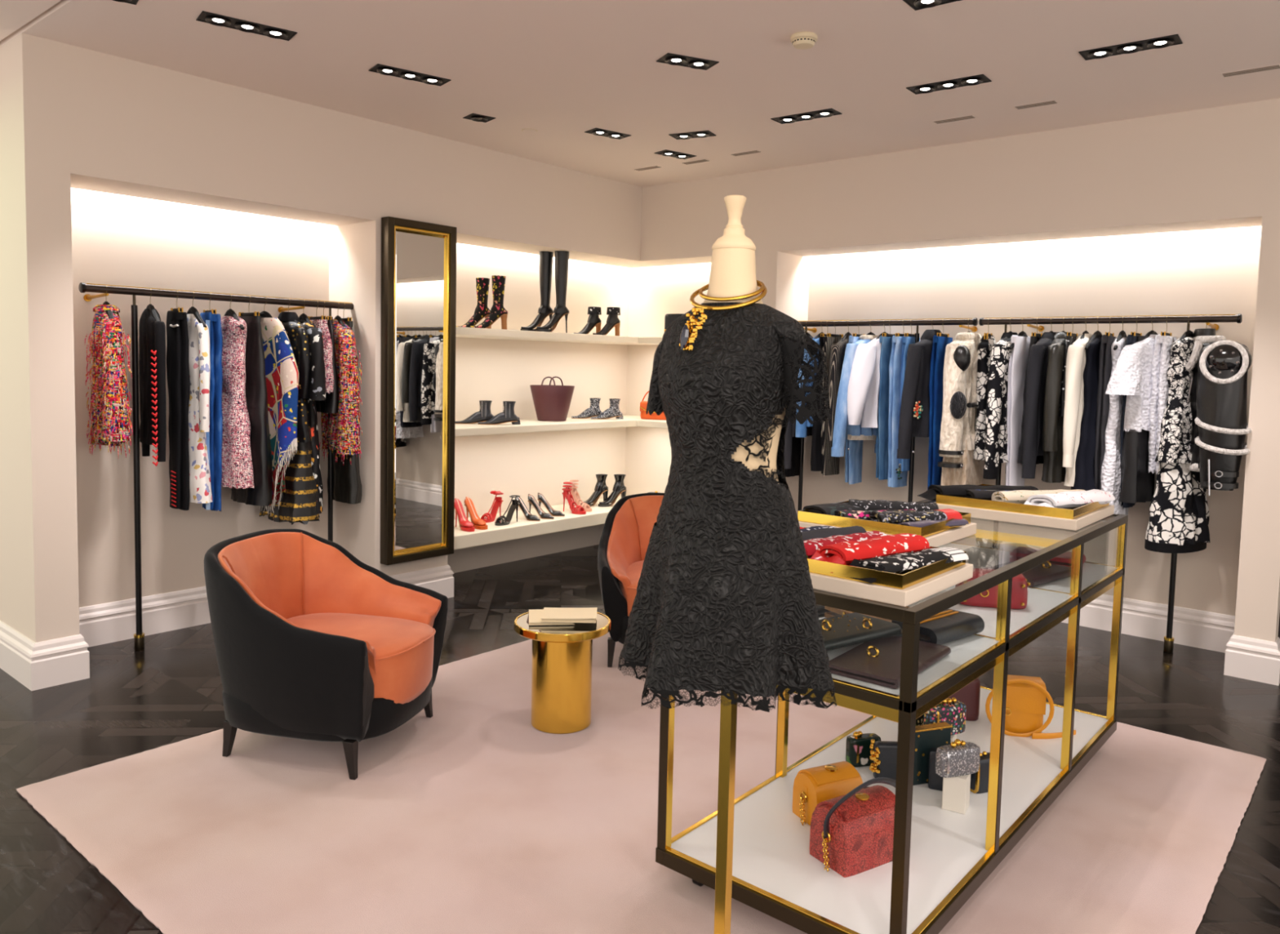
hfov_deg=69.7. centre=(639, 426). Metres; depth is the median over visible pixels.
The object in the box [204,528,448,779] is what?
armchair
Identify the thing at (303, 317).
clothes hanger
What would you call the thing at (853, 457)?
jeans
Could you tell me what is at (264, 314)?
clothes hanger
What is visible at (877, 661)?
clutch bag
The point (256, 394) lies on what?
dress
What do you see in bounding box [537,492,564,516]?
pump
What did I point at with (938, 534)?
display tray
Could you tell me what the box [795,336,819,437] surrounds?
denim jacket
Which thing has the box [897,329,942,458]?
jacket
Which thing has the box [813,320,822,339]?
clothes hanger
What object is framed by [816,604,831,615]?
clutch bag
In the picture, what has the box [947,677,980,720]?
handbag
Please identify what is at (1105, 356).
trousers
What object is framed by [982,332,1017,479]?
dress
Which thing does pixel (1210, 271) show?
wall
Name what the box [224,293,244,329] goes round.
clothes hanger
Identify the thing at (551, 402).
bag
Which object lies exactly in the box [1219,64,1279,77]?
ceiling vent
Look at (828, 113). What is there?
recessed light
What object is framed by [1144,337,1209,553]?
dress
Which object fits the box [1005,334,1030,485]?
trousers
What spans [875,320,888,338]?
clothes hanger
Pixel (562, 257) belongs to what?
boot
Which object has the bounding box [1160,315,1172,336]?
clothes hanger
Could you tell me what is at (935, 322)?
rail
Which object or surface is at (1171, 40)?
recessed light
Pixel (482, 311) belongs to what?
boot
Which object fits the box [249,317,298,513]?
scarf
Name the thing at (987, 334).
clothes hanger
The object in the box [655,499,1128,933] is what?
display case
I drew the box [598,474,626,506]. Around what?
boot
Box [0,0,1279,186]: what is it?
ceiling
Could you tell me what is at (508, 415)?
boot
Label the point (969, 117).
ceiling vent
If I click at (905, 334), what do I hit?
clothes hanger
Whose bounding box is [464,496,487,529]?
pump
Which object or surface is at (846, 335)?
clothes hanger
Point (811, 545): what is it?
scarf
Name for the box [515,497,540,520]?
pump
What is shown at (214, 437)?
jeans
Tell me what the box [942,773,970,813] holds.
block
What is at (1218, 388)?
jacket
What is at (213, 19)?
recessed light
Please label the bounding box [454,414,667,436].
wall shelf
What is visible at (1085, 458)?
dress
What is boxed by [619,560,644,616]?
seat cushion
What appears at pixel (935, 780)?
purse
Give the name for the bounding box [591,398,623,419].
boot
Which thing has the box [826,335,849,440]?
shirt
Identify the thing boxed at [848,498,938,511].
scarf
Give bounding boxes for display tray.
[797,498,976,546]
[801,526,973,606]
[933,484,1114,530]
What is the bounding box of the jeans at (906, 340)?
[898,335,919,471]
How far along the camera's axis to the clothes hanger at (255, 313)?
5.14 m
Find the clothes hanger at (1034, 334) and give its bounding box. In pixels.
[1031,317,1042,336]
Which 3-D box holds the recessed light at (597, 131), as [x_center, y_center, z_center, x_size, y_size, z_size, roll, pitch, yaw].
[-0.195,-1.772,5.578,0.260,0.012,0.125,-2,5,-37]
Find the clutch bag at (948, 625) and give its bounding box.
[891,608,984,644]
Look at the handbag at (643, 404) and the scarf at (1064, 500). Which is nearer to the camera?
the scarf at (1064, 500)
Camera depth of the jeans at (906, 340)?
6.03 m
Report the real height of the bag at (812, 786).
0.212 m
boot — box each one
[454,400,493,423]
[455,277,491,328]
[470,275,507,329]
[477,400,520,424]
[520,251,553,331]
[536,250,568,333]
[571,398,602,418]
[573,306,601,333]
[580,474,608,506]
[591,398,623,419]
[592,306,620,335]
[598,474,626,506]
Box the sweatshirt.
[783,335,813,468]
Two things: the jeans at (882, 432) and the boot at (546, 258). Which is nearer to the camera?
the jeans at (882, 432)
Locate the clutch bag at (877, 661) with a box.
[828,635,951,688]
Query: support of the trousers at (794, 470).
hanging from the clothes hanger
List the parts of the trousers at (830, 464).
trouser leg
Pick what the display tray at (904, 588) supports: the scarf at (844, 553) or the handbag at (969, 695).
the scarf at (844, 553)
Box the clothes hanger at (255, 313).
[238,295,259,315]
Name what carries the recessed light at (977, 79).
in the ceiling
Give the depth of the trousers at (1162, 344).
5.04 m
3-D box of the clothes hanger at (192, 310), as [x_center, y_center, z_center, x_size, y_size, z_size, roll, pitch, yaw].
[-2.390,-0.623,4.914,0.342,0.200,0.030,5,5,44]
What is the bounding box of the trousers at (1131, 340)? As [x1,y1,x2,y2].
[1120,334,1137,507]
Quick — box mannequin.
[702,195,785,933]
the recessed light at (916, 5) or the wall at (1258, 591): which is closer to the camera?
the recessed light at (916, 5)
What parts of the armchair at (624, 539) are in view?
leg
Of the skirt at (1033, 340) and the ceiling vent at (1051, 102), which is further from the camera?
the skirt at (1033, 340)
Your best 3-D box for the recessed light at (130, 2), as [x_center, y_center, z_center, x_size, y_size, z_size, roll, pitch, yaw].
[-2.082,-1.676,3.549,0.260,0.012,0.125,-2,5,-37]
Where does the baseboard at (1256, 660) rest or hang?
attached to the wall at (1210, 271)
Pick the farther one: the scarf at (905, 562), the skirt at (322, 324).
the skirt at (322, 324)
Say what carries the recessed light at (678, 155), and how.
in the ceiling
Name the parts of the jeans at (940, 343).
trouser leg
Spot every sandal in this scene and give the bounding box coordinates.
[480,490,503,522]
[494,494,519,525]
[561,481,586,514]
[568,480,591,511]
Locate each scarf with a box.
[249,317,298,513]
[800,525,835,531]
[800,525,866,540]
[803,499,890,515]
[803,530,888,558]
[810,533,929,573]
[834,509,915,519]
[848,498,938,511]
[848,546,968,582]
[867,508,962,524]
[897,518,968,527]
[917,484,1038,500]
[964,489,1017,500]
[991,488,1084,503]
[1023,488,1115,508]
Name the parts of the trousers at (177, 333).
trouser leg, trouser leg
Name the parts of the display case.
post, post, frame, frame trim, drawer frame, frame, frame trim, frame, post, post, post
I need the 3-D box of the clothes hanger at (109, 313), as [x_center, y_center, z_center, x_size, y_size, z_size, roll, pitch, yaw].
[-2.664,-0.607,4.591,0.030,0.200,0.342,-2,5,-39]
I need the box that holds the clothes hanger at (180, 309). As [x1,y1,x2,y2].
[170,289,182,311]
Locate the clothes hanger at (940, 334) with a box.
[937,319,949,337]
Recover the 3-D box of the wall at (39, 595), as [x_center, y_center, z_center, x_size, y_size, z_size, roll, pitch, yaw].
[-3.994,-0.371,5.309,3.424,2.940,0.181,5,5,40]
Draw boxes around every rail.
[78,282,353,650]
[797,317,977,512]
[978,314,1242,653]
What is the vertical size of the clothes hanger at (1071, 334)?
0.135 m
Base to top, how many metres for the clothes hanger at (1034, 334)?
0.135 m
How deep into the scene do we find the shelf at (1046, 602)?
2.86 m
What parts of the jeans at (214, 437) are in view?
trouser leg, trouser leg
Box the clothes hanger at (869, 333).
[862,320,875,339]
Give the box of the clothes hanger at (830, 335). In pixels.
[826,320,843,337]
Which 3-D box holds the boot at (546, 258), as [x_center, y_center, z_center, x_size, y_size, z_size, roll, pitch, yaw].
[-0.760,-1.000,6.815,0.265,0.608,0.096,-1,5,-34]
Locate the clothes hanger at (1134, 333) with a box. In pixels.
[1130,315,1142,335]
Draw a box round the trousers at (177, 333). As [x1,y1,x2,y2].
[166,310,190,510]
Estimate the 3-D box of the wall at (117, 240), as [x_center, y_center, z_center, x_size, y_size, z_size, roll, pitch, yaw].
[-1.571,-0.390,6.385,0.100,2.940,4.594,5,5,40]
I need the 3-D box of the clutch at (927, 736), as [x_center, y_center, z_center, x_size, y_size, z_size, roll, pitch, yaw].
[0.985,1.124,3.157,0.174,0.192,0.038,0,4,-20]
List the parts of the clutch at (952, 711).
metal frame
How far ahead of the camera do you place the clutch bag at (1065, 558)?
3.75 m
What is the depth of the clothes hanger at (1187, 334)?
5.02 m
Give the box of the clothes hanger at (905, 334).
[904,319,915,337]
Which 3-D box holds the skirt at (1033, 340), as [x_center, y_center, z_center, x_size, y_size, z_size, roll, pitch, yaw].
[2.397,-0.161,5.589,0.259,0.766,0.137,-2,5,-43]
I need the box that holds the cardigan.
[973,335,996,459]
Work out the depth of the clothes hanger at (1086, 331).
5.36 m
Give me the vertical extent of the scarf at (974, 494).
0.046 m
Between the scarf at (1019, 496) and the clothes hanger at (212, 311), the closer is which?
the scarf at (1019, 496)
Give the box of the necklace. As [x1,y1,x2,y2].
[679,280,767,351]
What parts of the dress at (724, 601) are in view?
sheer panel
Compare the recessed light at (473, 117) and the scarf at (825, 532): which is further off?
the recessed light at (473, 117)
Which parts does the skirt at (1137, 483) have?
panel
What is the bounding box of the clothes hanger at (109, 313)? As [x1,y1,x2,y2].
[102,284,114,318]
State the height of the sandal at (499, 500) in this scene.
0.210 m
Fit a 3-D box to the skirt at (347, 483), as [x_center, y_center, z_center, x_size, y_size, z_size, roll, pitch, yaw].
[-1.813,-0.094,5.645,0.140,1.096,0.366,-2,5,-41]
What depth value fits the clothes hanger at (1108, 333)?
5.29 m
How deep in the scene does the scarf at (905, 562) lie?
2.36 m
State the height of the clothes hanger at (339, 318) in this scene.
0.200 m
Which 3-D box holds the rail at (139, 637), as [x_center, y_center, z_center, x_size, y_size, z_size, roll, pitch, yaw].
[-2.327,0.199,5.248,0.285,1.886,1.610,5,5,40]
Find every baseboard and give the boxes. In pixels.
[0,564,453,690]
[1061,594,1279,685]
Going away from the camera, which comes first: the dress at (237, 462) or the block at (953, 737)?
the block at (953, 737)
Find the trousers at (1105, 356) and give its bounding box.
[1094,334,1115,489]
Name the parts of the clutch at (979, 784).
metal frame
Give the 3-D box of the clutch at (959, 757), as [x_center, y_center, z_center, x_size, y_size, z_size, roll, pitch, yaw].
[1.026,1.063,2.968,0.155,0.110,0.057,0,4,-22]
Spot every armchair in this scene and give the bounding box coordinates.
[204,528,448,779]
[597,493,664,666]
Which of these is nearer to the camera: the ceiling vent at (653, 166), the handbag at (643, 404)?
the ceiling vent at (653, 166)
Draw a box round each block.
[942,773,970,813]
[951,733,956,742]
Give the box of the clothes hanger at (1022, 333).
[1008,317,1027,349]
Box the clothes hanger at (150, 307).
[146,288,159,321]
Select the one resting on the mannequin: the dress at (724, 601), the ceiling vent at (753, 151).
the dress at (724, 601)
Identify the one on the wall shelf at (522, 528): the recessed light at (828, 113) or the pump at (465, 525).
the pump at (465, 525)
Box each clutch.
[845,730,881,767]
[869,738,897,779]
[912,721,952,785]
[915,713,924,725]
[923,697,966,734]
[935,738,980,777]
[969,751,990,793]
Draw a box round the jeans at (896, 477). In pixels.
[887,335,907,487]
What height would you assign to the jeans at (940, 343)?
1.053 m
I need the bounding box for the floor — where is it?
[0,544,1279,933]
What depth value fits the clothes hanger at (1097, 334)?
5.30 m
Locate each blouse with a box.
[847,335,881,427]
[1021,332,1056,478]
[1062,333,1092,486]
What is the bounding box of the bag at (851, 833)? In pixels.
[809,777,895,877]
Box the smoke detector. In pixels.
[790,31,817,49]
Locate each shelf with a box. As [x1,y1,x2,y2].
[453,495,621,550]
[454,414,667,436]
[455,326,662,345]
[813,542,1117,695]
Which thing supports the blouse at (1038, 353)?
hanging from the clothes hanger
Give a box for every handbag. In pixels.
[640,391,666,420]
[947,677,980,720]
[985,674,1075,738]
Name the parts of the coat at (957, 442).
fur skirt panel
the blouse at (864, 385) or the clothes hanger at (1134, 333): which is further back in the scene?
the blouse at (864, 385)
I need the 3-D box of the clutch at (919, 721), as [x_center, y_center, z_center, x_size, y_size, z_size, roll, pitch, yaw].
[1.022,1.125,3.388,0.120,0.165,0.057,0,4,-22]
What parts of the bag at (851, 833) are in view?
chain, carry handle, lid plate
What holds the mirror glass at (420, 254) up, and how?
attached to the wall mirror at (419, 258)
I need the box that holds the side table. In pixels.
[514,611,611,733]
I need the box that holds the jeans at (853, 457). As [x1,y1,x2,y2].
[844,335,862,484]
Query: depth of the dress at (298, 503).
5.25 m
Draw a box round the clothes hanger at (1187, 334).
[1172,315,1193,351]
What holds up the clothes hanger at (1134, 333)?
hanging from the rail at (1168, 644)
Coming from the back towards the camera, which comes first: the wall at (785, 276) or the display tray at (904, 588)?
the wall at (785, 276)
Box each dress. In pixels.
[186,314,212,502]
[221,315,253,488]
[231,315,271,506]
[259,311,319,524]
[617,302,836,711]
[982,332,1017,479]
[1071,337,1101,490]
[1098,337,1128,521]
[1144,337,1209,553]
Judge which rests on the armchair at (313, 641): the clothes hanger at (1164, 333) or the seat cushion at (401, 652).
the seat cushion at (401, 652)
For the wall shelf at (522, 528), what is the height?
0.095 m
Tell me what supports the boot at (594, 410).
on the wall shelf at (527, 425)
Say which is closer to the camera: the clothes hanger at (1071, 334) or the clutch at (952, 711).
the clutch at (952, 711)
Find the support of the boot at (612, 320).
on the wall shelf at (468, 332)
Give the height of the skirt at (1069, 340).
0.466 m
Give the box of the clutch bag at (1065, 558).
[1009,546,1086,566]
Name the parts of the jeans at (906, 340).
trouser leg, trouser leg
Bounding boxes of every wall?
[0,32,79,642]
[67,44,642,575]
[71,187,629,607]
[602,97,1279,267]
[624,226,1261,615]
[755,251,809,514]
[1234,214,1279,641]
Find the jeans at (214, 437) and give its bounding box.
[200,311,222,511]
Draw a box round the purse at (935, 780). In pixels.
[928,747,942,791]
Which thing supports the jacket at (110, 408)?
hanging from the clothes hanger at (109, 313)
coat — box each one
[299,320,325,513]
[937,332,982,485]
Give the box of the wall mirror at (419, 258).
[380,216,457,564]
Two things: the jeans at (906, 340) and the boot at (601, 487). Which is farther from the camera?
the boot at (601, 487)
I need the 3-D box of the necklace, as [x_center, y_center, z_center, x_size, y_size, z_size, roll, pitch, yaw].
[0.174,-0.228,1.859,0.158,0.157,0.176,2,4,15]
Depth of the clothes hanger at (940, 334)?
5.93 m
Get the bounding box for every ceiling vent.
[632,165,662,170]
[680,159,711,164]
[729,150,762,155]
[932,115,977,124]
[1013,99,1059,109]
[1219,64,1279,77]
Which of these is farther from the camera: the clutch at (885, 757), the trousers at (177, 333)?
the trousers at (177, 333)
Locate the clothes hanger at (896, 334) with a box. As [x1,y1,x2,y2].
[895,319,904,336]
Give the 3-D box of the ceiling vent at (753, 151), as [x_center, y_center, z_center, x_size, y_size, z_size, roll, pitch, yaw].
[0.692,-1.785,6.006,0.220,0.004,0.060,5,5,40]
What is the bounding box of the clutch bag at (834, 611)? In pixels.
[824,598,909,622]
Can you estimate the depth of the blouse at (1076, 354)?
5.22 m
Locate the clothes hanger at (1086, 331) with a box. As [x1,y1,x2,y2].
[1080,316,1088,338]
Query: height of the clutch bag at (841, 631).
0.058 m
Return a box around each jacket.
[84,304,133,457]
[138,308,166,466]
[319,319,362,463]
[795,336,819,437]
[831,334,877,456]
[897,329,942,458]
[1041,332,1066,482]
[1185,328,1252,495]
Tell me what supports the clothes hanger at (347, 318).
hanging from the rail at (139, 637)
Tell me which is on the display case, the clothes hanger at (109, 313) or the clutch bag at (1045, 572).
the clutch bag at (1045, 572)
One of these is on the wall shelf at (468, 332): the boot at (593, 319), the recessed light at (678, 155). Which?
the boot at (593, 319)
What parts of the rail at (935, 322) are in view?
post, rod, post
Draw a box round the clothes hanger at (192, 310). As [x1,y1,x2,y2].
[186,291,206,328]
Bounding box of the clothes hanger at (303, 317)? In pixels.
[298,299,314,328]
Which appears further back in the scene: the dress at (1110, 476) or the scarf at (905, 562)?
the dress at (1110, 476)
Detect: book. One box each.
[528,608,574,625]
[540,607,597,622]
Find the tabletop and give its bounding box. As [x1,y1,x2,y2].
[516,613,608,634]
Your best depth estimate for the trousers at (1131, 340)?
5.17 m
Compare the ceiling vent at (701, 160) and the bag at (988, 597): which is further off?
the ceiling vent at (701, 160)
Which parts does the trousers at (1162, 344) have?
trouser leg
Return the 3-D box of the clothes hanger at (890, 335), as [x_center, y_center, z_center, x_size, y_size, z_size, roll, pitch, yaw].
[1.681,-0.651,6.173,0.022,0.135,0.181,5,5,43]
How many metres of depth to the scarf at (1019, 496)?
3.59 m
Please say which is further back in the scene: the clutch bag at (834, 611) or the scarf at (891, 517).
the scarf at (891, 517)
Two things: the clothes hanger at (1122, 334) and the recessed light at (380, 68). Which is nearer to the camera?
the recessed light at (380, 68)
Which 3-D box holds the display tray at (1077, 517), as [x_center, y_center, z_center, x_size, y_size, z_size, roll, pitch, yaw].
[1.540,0.313,3.696,0.545,0.072,0.540,5,5,40]
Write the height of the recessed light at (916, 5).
0.012 m
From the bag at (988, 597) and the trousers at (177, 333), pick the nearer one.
the bag at (988, 597)
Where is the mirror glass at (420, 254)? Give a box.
[394,228,445,552]
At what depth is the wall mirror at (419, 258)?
5.68 m
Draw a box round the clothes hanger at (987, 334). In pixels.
[983,319,992,339]
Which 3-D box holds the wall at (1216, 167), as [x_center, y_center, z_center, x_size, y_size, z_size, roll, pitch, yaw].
[2.246,-1.437,5.622,6.395,0.577,0.362,5,5,40]
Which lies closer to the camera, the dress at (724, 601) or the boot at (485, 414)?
the dress at (724, 601)
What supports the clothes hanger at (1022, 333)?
hanging from the rail at (1168, 644)
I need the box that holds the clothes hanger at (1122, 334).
[1113,316,1126,350]
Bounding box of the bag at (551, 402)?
[529,376,574,421]
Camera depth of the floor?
4.08 m
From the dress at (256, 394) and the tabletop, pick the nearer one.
the tabletop
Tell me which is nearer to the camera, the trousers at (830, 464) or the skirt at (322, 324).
the skirt at (322, 324)
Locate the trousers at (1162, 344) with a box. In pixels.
[1148,334,1177,474]
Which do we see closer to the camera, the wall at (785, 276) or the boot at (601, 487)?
the wall at (785, 276)
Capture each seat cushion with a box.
[287,612,434,703]
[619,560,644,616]
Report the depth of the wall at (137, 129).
5.38 m
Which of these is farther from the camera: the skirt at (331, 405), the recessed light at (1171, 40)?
the skirt at (331, 405)
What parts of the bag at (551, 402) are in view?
handle, handle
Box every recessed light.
[112,0,138,4]
[195,10,297,40]
[368,63,450,86]
[462,113,495,122]
[584,128,631,139]
[653,149,696,159]
[656,53,719,70]
[668,130,715,139]
[770,108,842,124]
[902,0,962,10]
[906,74,991,94]
[1078,34,1182,60]
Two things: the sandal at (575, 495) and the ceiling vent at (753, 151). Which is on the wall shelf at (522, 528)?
the sandal at (575, 495)
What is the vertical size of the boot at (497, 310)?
0.368 m
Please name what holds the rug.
on the floor
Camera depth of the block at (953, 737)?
3.29 m
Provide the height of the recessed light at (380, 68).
0.012 m
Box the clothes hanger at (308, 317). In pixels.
[307,300,325,319]
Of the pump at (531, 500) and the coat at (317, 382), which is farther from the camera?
the pump at (531, 500)
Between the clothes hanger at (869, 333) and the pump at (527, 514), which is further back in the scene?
the pump at (527, 514)
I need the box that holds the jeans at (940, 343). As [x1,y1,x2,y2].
[927,335,952,489]
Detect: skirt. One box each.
[311,319,333,393]
[315,320,338,413]
[327,320,362,503]
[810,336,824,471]
[1017,336,1043,463]
[1058,335,1076,416]
[1118,335,1155,502]
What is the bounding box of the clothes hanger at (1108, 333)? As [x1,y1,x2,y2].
[1105,315,1114,336]
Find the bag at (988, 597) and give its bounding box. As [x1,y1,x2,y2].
[955,568,1031,608]
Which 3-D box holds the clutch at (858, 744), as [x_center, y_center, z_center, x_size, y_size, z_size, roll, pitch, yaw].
[0.799,1.147,3.290,0.125,0.122,0.054,0,4,-15]
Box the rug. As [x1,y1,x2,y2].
[16,631,1266,933]
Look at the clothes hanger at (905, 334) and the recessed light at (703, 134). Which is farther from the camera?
the clothes hanger at (905, 334)
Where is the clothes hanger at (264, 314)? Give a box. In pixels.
[259,296,272,317]
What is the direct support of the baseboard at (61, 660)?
attached to the wall at (39, 595)
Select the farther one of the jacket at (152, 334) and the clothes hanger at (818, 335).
the clothes hanger at (818, 335)
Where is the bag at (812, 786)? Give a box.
[792,760,863,825]
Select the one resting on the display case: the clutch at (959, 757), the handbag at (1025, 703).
the handbag at (1025, 703)
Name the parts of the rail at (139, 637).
bracket plate, post, rod, post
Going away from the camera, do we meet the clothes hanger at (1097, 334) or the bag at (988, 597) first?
the bag at (988, 597)
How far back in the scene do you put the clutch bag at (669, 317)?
7.33 m
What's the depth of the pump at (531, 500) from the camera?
6.82 m
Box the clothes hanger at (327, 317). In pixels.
[323,300,331,319]
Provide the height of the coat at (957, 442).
1.031 m
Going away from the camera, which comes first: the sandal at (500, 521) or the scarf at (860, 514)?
the scarf at (860, 514)
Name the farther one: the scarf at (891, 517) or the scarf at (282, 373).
the scarf at (282, 373)
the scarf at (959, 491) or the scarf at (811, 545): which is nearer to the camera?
the scarf at (811, 545)
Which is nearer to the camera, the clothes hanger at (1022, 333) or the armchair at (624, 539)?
the armchair at (624, 539)
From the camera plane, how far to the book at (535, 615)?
3.84 m
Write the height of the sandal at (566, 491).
0.230 m
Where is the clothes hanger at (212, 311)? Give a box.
[203,293,216,314]
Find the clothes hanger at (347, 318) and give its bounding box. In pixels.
[342,302,351,320]
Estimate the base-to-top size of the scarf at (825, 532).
0.055 m
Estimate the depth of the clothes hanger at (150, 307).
4.70 m
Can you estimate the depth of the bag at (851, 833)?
2.60 m
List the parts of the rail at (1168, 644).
post, rod, post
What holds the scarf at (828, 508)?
on the display tray at (938, 534)
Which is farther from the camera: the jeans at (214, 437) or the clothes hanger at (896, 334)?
the clothes hanger at (896, 334)
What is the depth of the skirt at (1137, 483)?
5.12 m
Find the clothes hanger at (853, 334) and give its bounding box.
[852,320,865,337]
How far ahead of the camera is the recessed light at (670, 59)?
4.21 m
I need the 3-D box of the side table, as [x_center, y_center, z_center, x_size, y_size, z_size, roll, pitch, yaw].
[-0.333,1.044,3.917,0.410,0.443,0.410,5,5,40]
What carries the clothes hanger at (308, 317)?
hanging from the rail at (139, 637)
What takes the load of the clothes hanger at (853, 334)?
hanging from the rail at (935, 322)
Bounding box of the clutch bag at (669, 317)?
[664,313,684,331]
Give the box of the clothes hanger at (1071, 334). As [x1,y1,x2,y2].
[1066,316,1078,336]
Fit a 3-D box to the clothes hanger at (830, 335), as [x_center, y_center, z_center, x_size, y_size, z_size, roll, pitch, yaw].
[1.368,-0.676,6.437,0.022,0.135,0.181,5,5,44]
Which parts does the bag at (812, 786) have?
chain, lid plate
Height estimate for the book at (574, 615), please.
0.020 m
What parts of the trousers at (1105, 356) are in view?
trouser leg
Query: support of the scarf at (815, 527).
on the display tray at (904, 588)
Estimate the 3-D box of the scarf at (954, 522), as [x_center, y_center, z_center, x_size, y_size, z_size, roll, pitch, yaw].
[0.973,0.323,3.048,0.260,0.026,0.062,-1,4,-28]
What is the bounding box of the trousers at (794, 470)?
[784,436,799,476]
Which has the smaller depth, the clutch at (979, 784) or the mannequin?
the mannequin
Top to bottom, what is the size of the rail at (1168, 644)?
1.886 m
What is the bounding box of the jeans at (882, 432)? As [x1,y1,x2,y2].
[875,335,892,479]
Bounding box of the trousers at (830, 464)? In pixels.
[821,335,843,475]
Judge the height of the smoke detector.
0.046 m
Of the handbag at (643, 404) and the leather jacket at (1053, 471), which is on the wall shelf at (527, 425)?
the handbag at (643, 404)
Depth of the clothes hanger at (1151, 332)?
5.14 m
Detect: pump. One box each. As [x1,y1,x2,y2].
[454,497,475,531]
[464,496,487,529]
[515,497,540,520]
[527,493,554,519]
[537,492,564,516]
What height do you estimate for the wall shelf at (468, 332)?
0.052 m
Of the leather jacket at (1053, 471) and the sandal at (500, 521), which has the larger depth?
the sandal at (500, 521)
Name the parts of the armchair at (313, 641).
leg, leg, leg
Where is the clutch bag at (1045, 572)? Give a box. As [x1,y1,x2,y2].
[982,560,1071,587]
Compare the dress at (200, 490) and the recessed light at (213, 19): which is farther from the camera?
the dress at (200, 490)
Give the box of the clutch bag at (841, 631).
[818,612,901,651]
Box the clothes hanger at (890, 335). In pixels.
[882,320,895,337]
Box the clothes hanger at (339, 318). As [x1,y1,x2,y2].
[333,302,345,327]
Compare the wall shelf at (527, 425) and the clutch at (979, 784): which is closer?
the clutch at (979, 784)
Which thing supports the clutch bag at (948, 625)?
on the display case
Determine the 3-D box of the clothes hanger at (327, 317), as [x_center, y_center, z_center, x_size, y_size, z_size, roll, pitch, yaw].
[-1.892,-0.684,5.498,0.022,0.135,0.194,-2,5,-41]
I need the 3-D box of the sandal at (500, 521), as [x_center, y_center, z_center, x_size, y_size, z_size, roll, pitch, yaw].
[-0.943,0.596,6.546,0.090,0.191,0.234,4,5,34]
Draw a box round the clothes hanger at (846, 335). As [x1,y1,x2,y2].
[840,320,851,342]
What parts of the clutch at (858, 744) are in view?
metal frame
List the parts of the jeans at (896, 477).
trouser leg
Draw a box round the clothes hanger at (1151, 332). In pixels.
[1145,315,1157,337]
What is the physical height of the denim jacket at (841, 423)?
0.811 m
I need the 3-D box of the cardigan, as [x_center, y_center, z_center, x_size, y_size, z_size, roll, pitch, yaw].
[2.175,-0.184,5.777,0.123,0.776,0.195,4,5,35]

